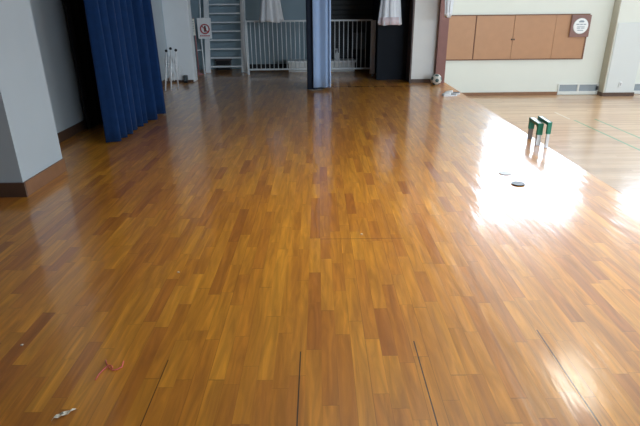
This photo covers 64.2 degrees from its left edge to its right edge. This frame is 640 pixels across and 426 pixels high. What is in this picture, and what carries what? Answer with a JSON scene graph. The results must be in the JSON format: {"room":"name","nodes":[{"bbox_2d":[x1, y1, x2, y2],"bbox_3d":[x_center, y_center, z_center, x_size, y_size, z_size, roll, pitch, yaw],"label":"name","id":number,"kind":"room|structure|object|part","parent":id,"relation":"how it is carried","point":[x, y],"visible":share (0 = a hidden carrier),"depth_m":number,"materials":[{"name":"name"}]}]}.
{"room":"school gymnasium stage","nodes":[
{"label":"school gymnasium stage","id":0,"kind":"room"},
{"bbox_2d":[0,0,61,182],"bbox_3d":[-3.624,-2.255,3.857,2.200,4.300,0.720,-1,22,0],"label":"wall column","id":1,"kind":"structure","parent":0,"point":[29,141],"depth_m":4.30,"materials":[{"name":"paint"}]},
{"bbox_2d":[0,182,27,196],"bbox_3d":[-3.543,-0.185,4.311,2.118,0.125,0.020,-1,22,0],"label":"baseboard","id":2,"kind":"structure","parent":1,"relation":"attached to","point":[18,189],"depth_m":4.30,"materials":[{"name":"brown wood"}]},
{"bbox_2d":[24,158,66,195],"bbox_3d":[-2.495,-0.337,4.653,0.018,0.125,0.719,-1,22,0],"label":"baseboard","id":3,"kind":"structure","parent":1,"relation":"attached to","point":[50,173],"depth_m":4.62,"materials":[{"name":"brown wood"}]},
{"bbox_2d":[29,0,168,132],"bbox_3d":[-3.177,-3.554,6.996,0.120,4.300,6.070,-1,22,0],"label":"wall","id":4,"kind":"structure","parent":0,"point":[49,16],"depth_m":6.11,"materials":[{"name":"paint"}]},
{"bbox_2d":[57,78,169,142],"bbox_3d":[-3.087,-1.617,7.795,0.020,0.110,6.070,-1,22,0],"label":"baseboard","id":5,"kind":"structure","parent":4,"relation":"attached to","point":[73,130],"depth_m":6.35,"materials":[{"name":"brown wood"}]},
{"bbox_2d":[161,0,197,81],"bbox_3d":[-2.875,-4.767,9.932,0.510,4.300,0.280,-1,22,0],"label":"wall","id":6,"kind":"structure","parent":0,"point":[177,16],"depth_m":10.29,"materials":[{"name":"paint"}]},
{"bbox_2d":[172,80,193,81],"bbox_3d":[-2.869,-2.743,10.604,0.480,0.045,0.020,-1,22,0],"label":"baseboard","id":7,"kind":"structure","parent":6,"relation":"attached to","point":[173,80],"depth_m":10.60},
{"bbox_2d":[190,0,372,68],"bbox_3d":[-0.409,-5.608,11.910,5.700,4.300,0.100,-1,22,0],"label":"wall","id":8,"kind":"structure","parent":0,"point":[291,9],"depth_m":12.36,"materials":[{"name":"paint"}]},
{"bbox_2d":[249,64,288,68],"bbox_3d":[-0.848,-3.644,12.653,1.820,0.110,0.020,-1,22,0],"label":"baseboard","id":9,"kind":"structure","parent":8,"relation":"attached to","point":[250,65],"depth_m":12.64,"materials":[{"name":"black plastic"}]},
{"bbox_2d":[331,0,372,66],"bbox_3d":[0.665,-4.738,12.197,1.190,2.412,0.039,-1,22,0],"label":"roller shutter","id":10,"kind":"object","parent":8,"relation":"attached to","point":[340,9],"visible":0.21,"depth_m":12.27,"materials":[{"name":"metal"}]},
{"bbox_2d":[353,33,364,49],"bbox_3d":[0.947,-4.161,12.354,0.320,0.380,0.108,-1,22,0],"label":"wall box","id":11,"kind":"object","parent":10,"relation":"attached to","point":[356,36],"visible":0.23,"depth_m":12.30,"materials":[{"name":"black metal"}]},
{"bbox_2d":[0,69,639,425],"bbox_3d":[-1.034,0.049,3.909,7.130,0.050,19.200,-1,22,0],"label":"floor","id":12,"kind":"structure","parent":0,"point":[466,295],"depth_m":3.09,"materials":[{"name":"brown wood"}]},
{"bbox_2d":[51,408,74,420],"bbox_3d":[-1.013,0.795,2.017,0.093,0.013,0.022,-12,25,-25],"label":"paper scrap","id":13,"kind":"object","parent":12,"relation":"on","point":[72,409],"visible":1,"depth_m":2.02,"materials":[{"name":"white paper"}]},
{"bbox_2d":[95,360,123,379],"bbox_3d":[-0.931,0.694,2.264,0.097,0.008,0.136,-1,22,0],"label":"thread","id":14,"kind":"object","parent":12,"relation":"on","point":[105,360],"visible":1,"depth_m":2.27},
{"bbox_2d":[164,47,182,90],"bbox_3d":[-2.793,-2.710,9.581,0.382,0.770,0.168,-13,26,-28],"label":"rack","id":15,"kind":"object","parent":12,"relation":"on","point":[170,59],"visible":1,"depth_m":9.55,"materials":[{"name":"white metal"}]},
{"bbox_3d":[-2.883,-2.647,9.540,0.028,0.687,0.213,5,23,14],"label":"leg","id":16,"kind":"part","parent":15,"relation":"part of","materials":[{"name":"white metal"}]},
{"bbox_3d":[-2.796,-2.680,9.564,0.028,0.724,0.146,8,24,20],"label":"leg","id":17,"kind":"part","parent":15,"relation":"part of","materials":[{"name":"white metal"}]},
{"bbox_3d":[-2.703,-2.697,9.644,0.098,0.693,0.028,20,30,41],"label":"leg","id":18,"kind":"part","parent":15,"relation":"part of","materials":[{"name":"white metal"}]},
{"bbox_2d":[183,75,187,82],"bbox_3d":[-2.769,-2.767,10.524,0.080,0.150,0.090,-1,22,0],"label":"door stop","id":19,"kind":"object","parent":12,"relation":"on","point":[185,77],"visible":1,"depth_m":10.49,"materials":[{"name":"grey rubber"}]},
{"bbox_2d":[193,18,205,74],"bbox_3d":[-2.774,-3.767,11.545,0.252,1.220,0.200,-1,22,0],"label":"sign post","id":20,"kind":"object","parent":12,"relation":"on","point":[198,73],"visible":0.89,"depth_m":11.61,"materials":[{"name":"black metal"}]},
{"bbox_2d":[192,19,195,34],"bbox_3d":[-2.831,-4.140,11.361,0.085,0.350,0.014,-1,22,0],"label":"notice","id":21,"kind":"object","parent":20,"relation":"attached to","point":[193,23],"visible":0.54,"depth_m":11.36,"materials":[{"name":"white paper"}]},
{"bbox_2d":[197,18,211,38],"bbox_3d":[-2.573,-4.109,11.351,0.300,0.435,0.028,-1,22,0],"label":"prohibition sign","id":22,"kind":"object","parent":20,"relation":"attached to","point":[203,24],"visible":1,"depth_m":11.35,"materials":[{"name":"white plastic"}]},
{"bbox_2d":[199,0,247,72],"bbox_3d":[-2.211,-4.823,11.822,1.032,2.960,1.146,-1,22,0],"label":"stairs","id":23,"kind":"structure","parent":12,"relation":"on","point":[206,4],"depth_m":11.91,"materials":[{"name":"grey metal"}]},
{"bbox_3d":[-2.709,-4.704,11.607,0.032,2.906,0.661,-1,22,0],"label":"handrail","id":24,"kind":"part","parent":23,"relation":"part of","materials":[{"name":"grey metal"}]},
{"bbox_3d":[-1.710,-4.715,11.607,0.032,2.906,0.661,-1,22,0],"label":"handrail","id":25,"kind":"part","parent":23,"relation":"part of","materials":[{"name":"grey metal"}]},
{"bbox_2d":[215,59,231,69],"bbox_3d":[-2.363,-3.652,12.529,0.390,0.250,0.210,-1,22,0],"label":"crate","id":26,"kind":"object","parent":12,"relation":"on","point":[218,61],"visible":0.94,"depth_m":12.44,"materials":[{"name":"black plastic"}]},
{"bbox_2d":[245,19,372,74],"bbox_3d":[-0.239,-3.718,11.446,2.820,1.155,0.040,-1,22,0],"label":"railing","id":27,"kind":"object","parent":12,"relation":"on","point":[343,20],"visible":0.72,"depth_m":11.42,"materials":[{"name":"white metal"}]},
{"bbox_3d":[-1.629,-3.701,11.447,0.040,1.150,0.040,-1,22,0],"label":"post","id":28,"kind":"part","parent":27,"relation":"part of","materials":[{"name":"white metal"}]},
{"bbox_3d":[-0.244,-4.235,11.233,2.800,0.035,0.036,-1,22,0],"label":"rail","id":29,"kind":"part","parent":27,"relation":"part of","materials":[{"name":"white metal"}]},
{"bbox_3d":[-0.234,-3.283,11.625,2.800,0.035,0.036,-1,22,0],"label":"rail","id":30,"kind":"part","parent":27,"relation":"part of","materials":[{"name":"white metal"}]},
{"bbox_2d":[288,58,355,71],"bbox_3d":[0.038,-3.536,12.193,1.590,0.245,0.480,-1,22,0],"label":"step platform","id":31,"kind":"object","parent":12,"relation":"on","point":[299,62],"visible":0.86,"depth_m":11.99,"materials":[{"name":"white"}]},
{"bbox_2d":[335,49,338,59],"bbox_3d":[0.401,-3.728,11.986,0.100,0.260,0.100,-1,22,0],"label":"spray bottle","id":32,"kind":"object","parent":31,"relation":"on","point":[336,53],"visible":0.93,"depth_m":11.96,"materials":[{"name":"white plastic"}]},
{"bbox_2d":[369,20,375,75],"bbox_3d":[1.137,-3.613,11.155,0.090,1.153,0.570,-1,22,0],"label":"gate leaf","id":33,"kind":"object","parent":12,"relation":"on","point":[373,22],"visible":1,"depth_m":10.91,"materials":[{"name":"metal"}]},
{"bbox_3d":[1.142,-3.665,11.165,0.030,1.045,0.510,-1,22,0],"label":"gate panel","id":34,"kind":"part","parent":33,"relation":"part of","materials":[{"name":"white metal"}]},
{"bbox_2d":[431,74,441,84],"bbox_3d":[2.248,-2.583,9.870,0.210,0.210,0.210,-1,22,0],"label":"soccer ball","id":35,"kind":"object","parent":12,"relation":"on","point":[436,79],"visible":1,"depth_m":9.80,"materials":[{"name":"white leather"}]},
{"bbox_2d":[442,92,456,95],"bbox_3d":[2.229,-2.048,8.770,0.270,0.060,0.111,-4,23,-8],"label":"slipper","id":36,"kind":"object","parent":12,"relation":"on","point":[446,93],"visible":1,"depth_m":8.73,"materials":[{"name":"white fabric"}]},
{"bbox_2d":[444,90,459,93],"bbox_3d":[2.318,-2.118,8.938,0.270,0.060,0.117,-1,22,0],"label":"slipper","id":37,"kind":"object","parent":12,"relation":"on","point":[451,91],"visible":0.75,"depth_m":8.91,"materials":[{"name":"white fabric"}]},
{"bbox_2d":[499,171,510,174],"bbox_3d":[1.738,-0.374,4.791,0.110,0.006,0.110,-1,22,0],"label":"round cap","id":38,"kind":"object","parent":12,"relation":"on","point":[501,172],"visible":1,"depth_m":4.78,"materials":[{"name":"white plastic"}]},
{"bbox_2d":[511,181,524,185],"bbox_3d":[1.749,-0.258,4.503,0.116,0.011,0.116,-1,22,0],"label":"round cap","id":39,"kind":"object","parent":12,"relation":"on","point":[515,183],"visible":1,"depth_m":4.50,"materials":[{"name":"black plastic"}]},
{"bbox_2d":[527,116,552,147],"bbox_3d":[2.468,-0.927,5.751,0.113,0.284,0.434,1,22,5],"label":"folding stool","id":40,"kind":"object","parent":12,"relation":"on","point":[539,123],"visible":1,"depth_m":5.66,"materials":[{"name":"metal"}]},
{"bbox_3d":[2.459,-0.939,5.962,0.050,0.145,0.022,1,22,5],"label":"leg","id":41,"kind":"part","parent":40,"relation":"part of","materials":[{"name":"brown metal"}]},
{"bbox_3d":[2.446,-1.031,5.766,0.062,0.034,0.330,1,22,5],"label":"edge rail","id":42,"kind":"part","parent":40,"relation":"part of","materials":[{"name":"green plastic"}]},
{"bbox_3d":[2.435,-0.825,5.685,0.050,0.145,0.022,1,22,5],"label":"leg","id":43,"kind":"part","parent":40,"relation":"part of","materials":[{"name":"metal"}]},
{"bbox_3d":[2.497,-1.028,5.665,0.046,0.034,0.350,1,22,4],"label":"edge rail","id":44,"kind":"part","parent":40,"relation":"part of","materials":[{"name":"green plastic"}]},
{"bbox_3d":[2.486,-0.802,5.582,0.034,0.180,0.022,1,22,4],"label":"leg","id":45,"kind":"part","parent":40,"relation":"part of","materials":[{"name":"metal"}]},
{"bbox_2d":[373,0,378,71],"bbox_3d":[1.316,-5.207,10.893,0.100,4.300,2.100,-1,22,0],"label":"wall","id":46,"kind":"structure","parent":0,"point":[375,2],"depth_m":11.58,"materials":[{"name":"black paint"}]},
{"bbox_2d":[411,0,439,78],"bbox_3d":[2.038,-4.700,9.645,0.485,4.300,0.500,-1,22,0],"label":"wall pillar","id":47,"kind":"structure","parent":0,"point":[426,16],"depth_m":9.91,"materials":[{"name":"paint"}]},
{"bbox_2d":[406,0,414,82],"bbox_3d":[1.781,-4.695,9.640,0.030,4.300,0.510,-1,22,0],"label":"trim","id":48,"kind":"structure","parent":47,"relation":"attached to","point":[412,2],"depth_m":10.05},
{"bbox_2d":[411,79,430,82],"bbox_3d":[2.050,-2.646,10.210,0.465,0.070,0.020,-1,22,0],"label":"baseboard","id":49,"kind":"structure","parent":47,"relation":"attached to","point":[412,80],"depth_m":10.20,"materials":[{"name":"brown wood"}]},
{"bbox_2d":[444,0,639,94],"bbox_3d":[12.098,-7.413,13.086,19.650,8.500,0.250,-1,22,0],"label":"wall","id":50,"kind":"structure","parent":0,"point":[466,76],"depth_m":14.26,"materials":[{"name":"paint"}]},
{"bbox_2d":[463,92,556,95],"bbox_3d":[8.200,-3.432,14.561,11.530,0.090,0.025,-1,22,0],"label":"baseboard","id":51,"kind":"structure","parent":50,"relation":"attached to","point":[475,93],"depth_m":14.55,"materials":[{"name":"brown wood"}]},
{"bbox_2d":[446,14,590,60],"bbox_3d":[5.320,-4.804,13.959,3.940,1.180,0.066,-1,22,0],"label":"upper cabinet","id":52,"kind":"object","parent":50,"relation":"attached to","point":[504,36],"visible":0.82,"depth_m":13.97,"materials":[{"name":"brown wood"}]},
{"bbox_3d":[3.797,-4.791,13.968,0.835,1.128,0.025,-1,22,0],"label":"door","id":53,"kind":"part","parent":52,"relation":"part of","materials":[{"name":"brown wood"}]},
{"bbox_3d":[4.758,-4.802,13.969,1.027,1.128,0.022,-1,22,0],"label":"door","id":54,"kind":"part","parent":52,"relation":"part of","materials":[{"name":"brown wood"}]},
{"bbox_3d":[5.837,-4.813,13.968,1.115,1.128,0.025,-1,22,0],"label":"door","id":55,"kind":"part","parent":52,"relation":"part of","materials":[{"name":"brown wood"}]},
{"bbox_3d":[6.831,-4.824,13.969,0.858,1.128,0.022,-1,22,0],"label":"door","id":56,"kind":"part","parent":52,"relation":"part of","materials":[{"name":"brown wood"}]},
{"bbox_2d":[569,15,591,36],"bbox_3d":[7.047,-5.060,13.802,0.520,0.560,0.077,-1,22,0],"label":"notice board","id":57,"kind":"object","parent":52,"relation":"attached to","point":[580,24],"visible":1,"depth_m":13.78,"materials":[{"name":"brown wood"}]},
{"bbox_3d":[7.048,-5.052,13.783,0.390,0.390,0.020,-1,22,0],"label":"round plate","id":58,"kind":"part","parent":57,"relation":"part of","materials":[{"name":"white ceramic"}]},
{"bbox_2d":[557,83,598,93],"bbox_3d":[7.333,-3.530,14.493,1.140,0.280,0.070,-1,22,0],"label":"window","id":59,"kind":"structure","parent":50,"relation":"in","point":[586,88],"depth_m":14.51,"materials":[{"name":"white paint"}]},
{"bbox_3d":[7.051,-3.558,14.508,0.515,0.185,0.013,-1,22,0],"label":"pane","id":60,"kind":"part","parent":59,"relation":"part of","materials":[{"name":"grey glass"}]},
{"bbox_3d":[7.616,-3.564,14.508,0.515,0.185,0.013,-1,22,0],"label":"pane","id":61,"kind":"part","parent":59,"relation":"part of","materials":[{"name":"grey glass"}]},
{"bbox_2d":[598,0,621,92],"bbox_3d":[7.879,-7.311,12.813,0.020,8.400,0.298,-1,22,0],"label":"trim","id":62,"kind":"structure","parent":50,"relation":"attached to","point":[617,3],"depth_m":13.91,"materials":[{"name":"beige paint"}]},
{"bbox_2d":[633,83,639,92],"bbox_3d":[9.393,-3.558,14.507,1.140,0.280,0.040,-1,22,0],"label":"window","id":63,"kind":"structure","parent":50,"relation":"in","point":[637,85],"depth_m":14.52,"materials":[{"name":"white paint"}]},
{"bbox_3d":[9.111,-3.580,14.508,0.515,0.185,0.013,-1,22,0],"label":"pane","id":64,"kind":"part","parent":63,"relation":"part of","materials":[{"name":"grey glass"}]},
{"bbox_2d":[467,94,639,203],"bbox_3d":[12.264,1.301,3.158,19.500,0.050,24.750,-1,22,0],"label":"floor","id":65,"kind":"structure","parent":0,"point":[600,135],"depth_m":10.79,"materials":[{"name":"beige wood"}]},
{"bbox_2d":[603,0,639,92],"bbox_3d":[8.307,-7.269,12.832,0.835,8.500,0.300,-1,22,0],"label":"pillar","id":66,"kind":"structure","parent":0,"point":[629,12],"depth_m":13.50,"materials":[{"name":"paint"}]},
{"bbox_2d":[597,91,633,95],"bbox_3d":[8.340,-3.371,14.395,0.890,0.100,0.280,-1,22,0],"label":"baseboard","id":67,"kind":"structure","parent":66,"relation":"attached to","point":[598,92],"depth_m":14.27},
{"bbox_2d":[605,23,639,92],"bbox_3d":[8.341,-4.216,13.914,0.790,1.830,0.025,-1,22,0],"label":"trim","id":68,"kind":"structure","parent":66,"relation":"attached to","point":[625,59],"depth_m":13.91,"materials":[{"name":"white paint"}]},
{"bbox_3d":[-1.127,-4.014,2.289,7.230,0.100,19.300,-1,22,0],"label":"ceiling","id":69,"kind":"structure","parent":0,"visible":0},
{"bbox_2d":[63,0,102,128],"bbox_3d":[-3.047,-3.706,7.356,0.076,4.285,3.350,-1,22,0],"label":"drape","id":70,"kind":"object","parent":69,"relation":"hanging from","point":[75,9],"visible":0.14,"depth_m":6.52,"materials":[{"name":"fabric"}]},
{"bbox_2d":[83,0,165,142],"bbox_3d":[-2.411,-3.122,5.916,0.227,4.280,1.706,0,22,2],"label":"stage curtain","id":71,"kind":"object","parent":69,"relation":"hanging from","point":[122,36],"visible":1,"depth_m":6.19,"materials":[{"name":"blue fabric"}]},
{"bbox_2d":[259,0,283,22],"bbox_3d":[-1.042,-5.491,10.173,0.536,3.180,0.232,-1,22,0],"label":"hanging cloth","id":72,"kind":"object","parent":69,"relation":"hanging from","point":[270,10],"visible":1,"depth_m":10.64,"materials":[{"name":"fabric"}]},
{"bbox_2d":[306,0,330,89],"bbox_3d":[-0.045,-4.329,8.789,0.500,4.283,0.352,-1,22,0],"label":"curtain","id":73,"kind":"object","parent":69,"relation":"hanging from","point":[318,12],"visible":1,"depth_m":9.16,"materials":[{"name":"blue fabric"}]},
{"bbox_2d":[378,0,401,25],"bbox_3d":[1.346,-5.155,9.348,0.483,3.220,0.218,-1,22,0],"label":"hanging cloth","id":74,"kind":"object","parent":69,"relation":"hanging from","point":[390,10],"visible":1,"depth_m":9.82,"materials":[{"name":"fabric"}]},
{"bbox_2d":[445,0,453,17],"bbox_3d":[2.286,-4.928,8.578,0.208,3.070,0.106,5,23,13],"label":"hanging cloth","id":75,"kind":"object","parent":69,"relation":"hanging from","point":[448,3],"visible":1,"depth_m":9.08,"materials":[{"name":"fabric"}]},
{"bbox_3d":[1.447,-5.978,9.348,0.610,1.700,0.070,-1,22,0],"label":"wall","id":76,"kind":"structure","parent":0,"visible":0},
{"bbox_2d":[376,0,409,79],"bbox_3d":[1.468,-3.981,10.145,0.610,2.600,0.080,-1,22,0],"label":"door","id":77,"kind":"structure","parent":76,"relation":"in","point":[392,40],"depth_m":10.39,"materials":[{"name":"black metal"}]},
{"bbox_3d":[2.342,-6.473,11.052,0.120,8.500,4.150,-1,22,0],"label":"wall","id":78,"kind":"structure","parent":0,"visible":0},
{"bbox_2d":[434,0,448,82],"bbox_3d":[2.352,-4.614,9.428,0.180,4.300,0.270,-1,22,0],"label":"trim","id":79,"kind":"structure","parent":78,"relation":"attached to","point":[443,23],"depth_m":9.84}
]}

